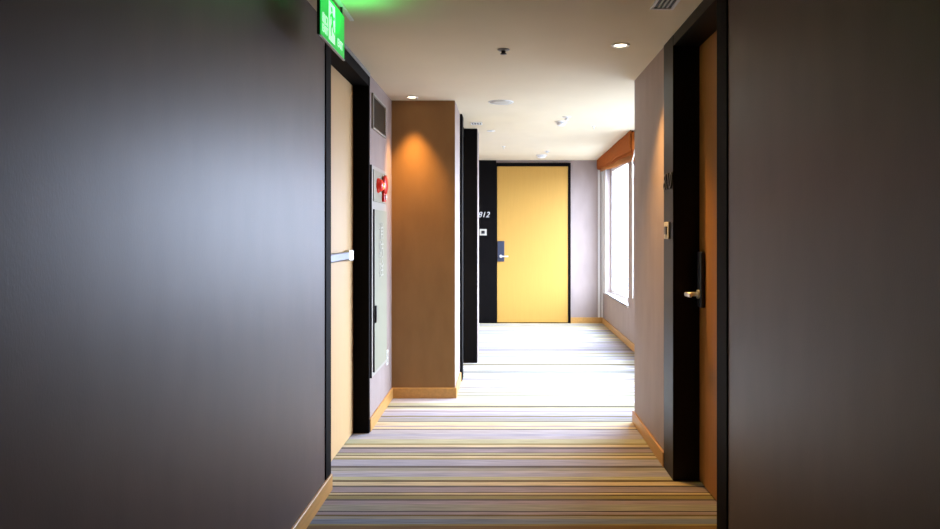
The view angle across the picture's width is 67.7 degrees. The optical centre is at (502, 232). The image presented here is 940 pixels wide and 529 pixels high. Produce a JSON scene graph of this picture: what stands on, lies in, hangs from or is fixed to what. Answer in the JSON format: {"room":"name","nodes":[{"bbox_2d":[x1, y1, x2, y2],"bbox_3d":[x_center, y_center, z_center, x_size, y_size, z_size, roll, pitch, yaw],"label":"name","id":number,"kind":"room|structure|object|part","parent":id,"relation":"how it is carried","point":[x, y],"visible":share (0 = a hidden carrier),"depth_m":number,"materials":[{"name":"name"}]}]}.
{"room":"hotel corridor","nodes":[
{"label":"hotel corridor","id":0,"kind":"room"},
{"bbox_2d":[0,0,391,528],"bbox_3d":[-1.101,0.136,-0.165,0.398,2.410,11.670,0,0,0],"label":"wall","id":1,"kind":"structure","parent":0,"point":[162,162],"depth_m":1.85,"materials":[{"name":"grey paint"}]},
{"bbox_2d":[291,388,392,528],"bbox_3d":[-0.895,1.298,-0.172,0.014,0.085,11.656,0,0,0],"label":"baseboard","id":2,"kind":"structure","parent":1,"relation":"attached to","point":[312,508],"depth_m":3.44,"materials":[{"name":"brown wood"}]},
{"bbox_2d":[325,43,369,479],"bbox_3d":[-0.975,0.137,4.126,0.166,2.409,1.158,0,0,0],"label":"door","id":3,"kind":"structure","parent":1,"relation":"in","point":[347,82],"depth_m":4.39,"materials":[{"name":"brown wood"}]},
{"bbox_3d":[-0.971,-1.056,4.126,0.158,0.023,1.158,0,0,0],"label":"head trim","id":4,"kind":"part","parent":3,"relation":"part of","materials":[{"name":"grey metal"}]},
{"bbox_2d":[370,165,387,377],"bbox_3d":[-0.867,0.264,5.032,0.067,1.445,0.595,0,0,0],"label":"cabinet","id":5,"kind":"object","parent":1,"relation":"attached to","point":[378,180],"visible":1,"depth_m":4.92,"materials":[{"name":"grey metal"}]},
{"bbox_3d":[-0.885,-0.324,5.032,0.006,0.220,0.495,0,0,0],"label":"alarm panel","id":6,"kind":"part","parent":5,"relation":"part of","materials":[{"name":"white metal"}]},
{"bbox_3d":[-0.883,0.399,5.034,0.010,1.115,0.503,0,0,0],"label":"door","id":7,"kind":"part","parent":5,"relation":"part of","materials":[{"name":"white metal"}]},
{"bbox_2d":[376,178,384,192],"bbox_3d":[-0.858,-0.331,4.930,0.049,0.104,0.104,0,0,0],"label":"fire alarm","id":8,"kind":"object","parent":5,"relation":"attached to","point":[380,186],"depth_m":4.90,"materials":[{"name":"red plastic"}]},
{"bbox_2d":[372,93,385,138],"bbox_3d":[-0.895,-0.837,5.060,0.014,0.245,0.520,0,0,0],"label":"air vent","id":9,"kind":"object","parent":1,"relation":"in","point":[378,108],"visible":1,"depth_m":5.06,"materials":[{"name":"grey metal"}]},
{"bbox_2d":[307,0,702,159],"bbox_3d":[0.160,-1.119,2.210,2.920,0.100,16.620,0,0,0],"label":"ceiling","id":10,"kind":"structure","parent":0,"point":[560,61],"depth_m":4.35,"materials":[{"name":"paint"}]},
{"bbox_2d":[317,0,353,60],"bbox_3d":[-0.758,-0.941,3.172,0.020,0.256,0.675,0,0,0],"label":"exit sign","id":11,"kind":"object","parent":10,"relation":"hanging from","point":[330,20],"visible":1,"depth_m":3.08,"materials":[{"name":"green plastic"}]},
{"bbox_3d":[-0.753,-0.921,3.103,0.003,0.202,0.429,0,0,0],"label":"sign panel","id":12,"kind":"part","parent":11,"relation":"part of","materials":[{"name":"green plastic"}]},
{"bbox_3d":[-0.754,-0.816,3.103,0.011,0.006,0.435,0,0,0],"label":"edge trim","id":13,"kind":"part","parent":11,"relation":"part of","materials":[{"name":"white plastic"}]},
{"bbox_3d":[-0.758,-1.064,3.172,0.020,0.010,0.675,0,0,0],"label":"mounting rail","id":14,"kind":"part","parent":11,"relation":"part of","materials":[{"name":"white plastic"}]},
{"bbox_2d":[406,96,417,98],"bbox_3d":[-0.718,-1.065,5.522,0.096,0.007,0.096,0,0,0],"label":"recessed light","id":15,"kind":"object","parent":10,"relation":"in","point":[408,97],"visible":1,"depth_m":5.52,"materials":[{"name":"white plastic"}]},
{"bbox_2d":[470,122,481,124],"bbox_3d":[-0.259,-1.066,6.853,0.112,0.006,0.150,0,0,0],"label":"ceiling vent","id":16,"kind":"object","parent":10,"relation":"in","point":[472,123],"visible":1,"depth_m":6.84,"materials":[{"name":"white plastic"}]},
{"bbox_2d":[488,100,513,104],"bbox_3d":[-0.016,-1.066,5.734,0.210,0.006,0.210,0,0,0],"label":"ceiling speaker","id":17,"kind":"object","parent":10,"relation":"attached to","point":[495,102],"visible":1,"depth_m":5.72,"materials":[{"name":"white plastic"}]},
{"bbox_2d":[497,48,509,54],"bbox_3d":[0.003,-1.054,4.089,0.072,0.029,0.072,0,0,0],"label":"sprinkler","id":18,"kind":"object","parent":10,"relation":"attached to","point":[503,51],"visible":1,"depth_m":4.08,"materials":[{"name":"grey metal"}]},
{"bbox_2d":[536,154,546,157],"bbox_3d":[0.531,-1.047,9.655,0.150,0.044,0.150,0,0,0],"label":"smoke detector","id":19,"kind":"object","parent":10,"relation":"attached to","point":[539,155],"visible":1,"depth_m":9.60,"materials":[{"name":"white plastic"}]},
{"bbox_2d":[555,121,566,125],"bbox_3d":[0.559,-1.047,6.741,0.110,0.044,0.110,0,0,0],"label":"smoke detector","id":20,"kind":"object","parent":10,"relation":"attached to","point":[559,123],"visible":1,"depth_m":6.71,"materials":[{"name":"white plastic"}]},
{"bbox_2d":[611,43,629,47],"bbox_3d":[0.670,-1.065,3.991,0.104,0.007,0.104,0,0,0],"label":"recessed light","id":21,"kind":"object","parent":10,"relation":"in","point":[615,45],"visible":1,"depth_m":3.98,"materials":[{"name":"white plastic"}]},
{"bbox_2d":[650,0,679,9],"bbox_3d":[0.756,-1.065,2.895,0.112,0.008,0.890,0,0,0],"label":"ceiling vent","id":22,"kind":"object","parent":10,"relation":"in","point":[658,4],"visible":1,"depth_m":3.27,"materials":[{"name":"white plastic"}]},
{"bbox_2d":[307,323,716,528],"bbox_3d":[0.200,1.371,2.185,2.800,0.060,16.370,0,0,0],"label":"floor","id":23,"kind":"structure","parent":0,"point":[539,432],"depth_m":4.21,"materials":[{"name":"multicoloured carpet"}]},
{"bbox_2d":[392,101,478,387],"bbox_3d":[-0.731,0.136,8.020,0.938,2.410,4.700,0,0,0],"label":"wall pier","id":24,"kind":"object","parent":23,"relation":"on","point":[425,134],"visible":0.71,"depth_m":5.67,"materials":[{"name":"brown paint"}]},
{"bbox_2d":[393,372,460,397],"bbox_3d":[-0.638,1.298,5.978,0.527,0.085,0.644,0,0,0],"label":"baseboard","id":25,"kind":"object","parent":24,"relation":"attached to","point":[397,392],"visible":0.89,"depth_m":5.66,"materials":[{"name":"brown wood"}]},
{"bbox_2d":[460,114,476,380],"bbox_3d":[-0.428,0.137,6.775,0.324,2.409,0.946,0,0,0],"label":"door","id":26,"kind":"structure","parent":24,"relation":"attached to","point":[468,137],"depth_m":7.19,"materials":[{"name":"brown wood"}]},
{"bbox_2d":[496,160,600,316],"bbox_3d":[0.210,0.136,10.435,2.820,2.410,0.130,0,0,0],"label":"wall","id":27,"kind":"structure","parent":0,"point":[584,173],"depth_m":10.37,"materials":[{"name":"grey paint"}]},
{"bbox_2d":[479,160,570,322],"bbox_3d":[0.270,0.137,10.322,1.460,2.408,0.095,0,0,0],"label":"door","id":28,"kind":"structure","parent":27,"relation":"in","point":[525,251],"depth_m":10.35,"materials":[{"name":"yellow wood"}]},
{"bbox_2d":[480,229,486,234],"bbox_3d":[-0.294,-0.004,10.329,0.105,0.095,0.016,0,0,0],"label":"doorbell","id":29,"kind":"object","parent":28,"relation":"attached to","point":[482,231],"visible":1,"depth_m":10.33,"materials":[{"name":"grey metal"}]},
{"bbox_3d":[-0.280,0.137,10.353,0.360,2.408,0.032,0,0,0],"label":"panel","id":30,"kind":"part","parent":28,"relation":"part of","materials":[{"name":"black wood"}]},
{"bbox_3d":[-0.032,0.278,10.336,0.103,0.303,0.024,0,0,0],"label":"lock plate","id":31,"kind":"part","parent":28,"relation":"part of","materials":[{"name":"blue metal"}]},
{"bbox_2d":[571,317,601,322],"bbox_3d":[0.365,1.298,10.363,2.231,0.085,0.014,0,0,0],"label":"baseboard","id":32,"kind":"structure","parent":27,"relation":"attached to","point":[573,319],"depth_m":10.36,"materials":[{"name":"brown wood"}]},
{"bbox_2d":[598,161,633,342],"bbox_3d":[1.512,0.136,7.650,0.215,2.410,5.440,0,0,0],"label":"wall","id":33,"kind":"structure","parent":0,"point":[618,315],"depth_m":10.05,"materials":[{"name":"grey paint"}]},
{"bbox_2d":[597,130,633,297],"bbox_3d":[1.383,-0.203,8.678,0.184,1.729,3.315,0,0,0],"label":"blind","id":34,"kind":"object","parent":33,"relation":"attached to","point":[621,152],"visible":0.91,"depth_m":7.96,"materials":[{"name":"orange fabric"}]},
{"bbox_2d":[602,163,628,307],"bbox_3d":[1.538,-0.017,9.289,0.137,1.805,2.098,0,0,0],"label":"window","id":35,"kind":"structure","parent":33,"relation":"attached to","point":[618,295],"depth_m":10.00,"materials":[{"name":"white paint"}]},
{"bbox_3d":[1.512,0.876,9.289,0.086,0.020,2.098,0,0,0],"label":"sill","id":36,"kind":"part","parent":35,"relation":"part of","materials":[{"name":"white paint"}]},
{"bbox_3d":[1.581,-0.026,9.170,0.050,1.785,1.760,0,0,0],"label":"frame","id":37,"kind":"part","parent":35,"relation":"part of","materials":[{"name":"white paint"}]},
{"bbox_2d":[602,318,633,351],"bbox_3d":[1.474,1.298,7.650,0.014,0.085,5.412,0,0,0],"label":"baseboard","id":38,"kind":"structure","parent":33,"relation":"attached to","point":[606,323],"depth_m":8.81,"materials":[{"name":"brown wood"}]},
{"bbox_2d":[634,0,939,528],"bbox_3d":[1.273,0.136,-0.535,0.694,2.410,10.930,0,0,0],"label":"wall","id":39,"kind":"structure","parent":0,"point":[834,105],"depth_m":2.04,"materials":[{"name":"grey paint"}]},
{"bbox_2d":[632,410,663,466],"bbox_3d":[1.190,1.298,-0.528,0.555,0.085,10.944,0,0,0],"label":"baseboard","id":40,"kind":"structure","parent":39,"relation":"attached to","point":[647,436],"depth_m":4.39,"materials":[{"name":"brown wood"}]},
{"bbox_2d":[664,0,727,528],"bbox_3d":[1.018,0.137,3.440,0.201,2.409,1.120,0,0,0],"label":"door","id":41,"kind":"structure","parent":39,"relation":"in","point":[696,55],"depth_m":3.76,"materials":[{"name":"orange wood"}]},
{"bbox_2d":[664,222,669,238],"bbox_3d":[0.910,-0.011,3.900,0.016,0.095,0.105,0,0,0],"label":"doorbell","id":42,"kind":"object","parent":41,"relation":"attached to","point":[666,224],"visible":1,"depth_m":3.87,"materials":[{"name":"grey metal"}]},
{"bbox_2d":[663,172,672,189],"bbox_3d":[0.913,-0.284,3.879,0.008,0.091,0.197,0,0,0],"label":"sign","id":43,"kind":"object","parent":41,"relation":"attached to","point":[668,178],"depth_m":3.87,"materials":[{"name":"grey metal"}]},
{"bbox_3d":[0.998,0.326,3.667,0.076,0.048,0.114,0,0,0],"label":"handle","id":44,"kind":"part","parent":41,"relation":"part of","materials":[{"name":"silver metal"}]},
{"bbox_3d":[1.048,0.248,3.700,0.024,0.295,0.070,0,0,0],"label":"lock plate","id":45,"kind":"part","parent":41,"relation":"part of","materials":[{"name":"black metal"}]}
]}

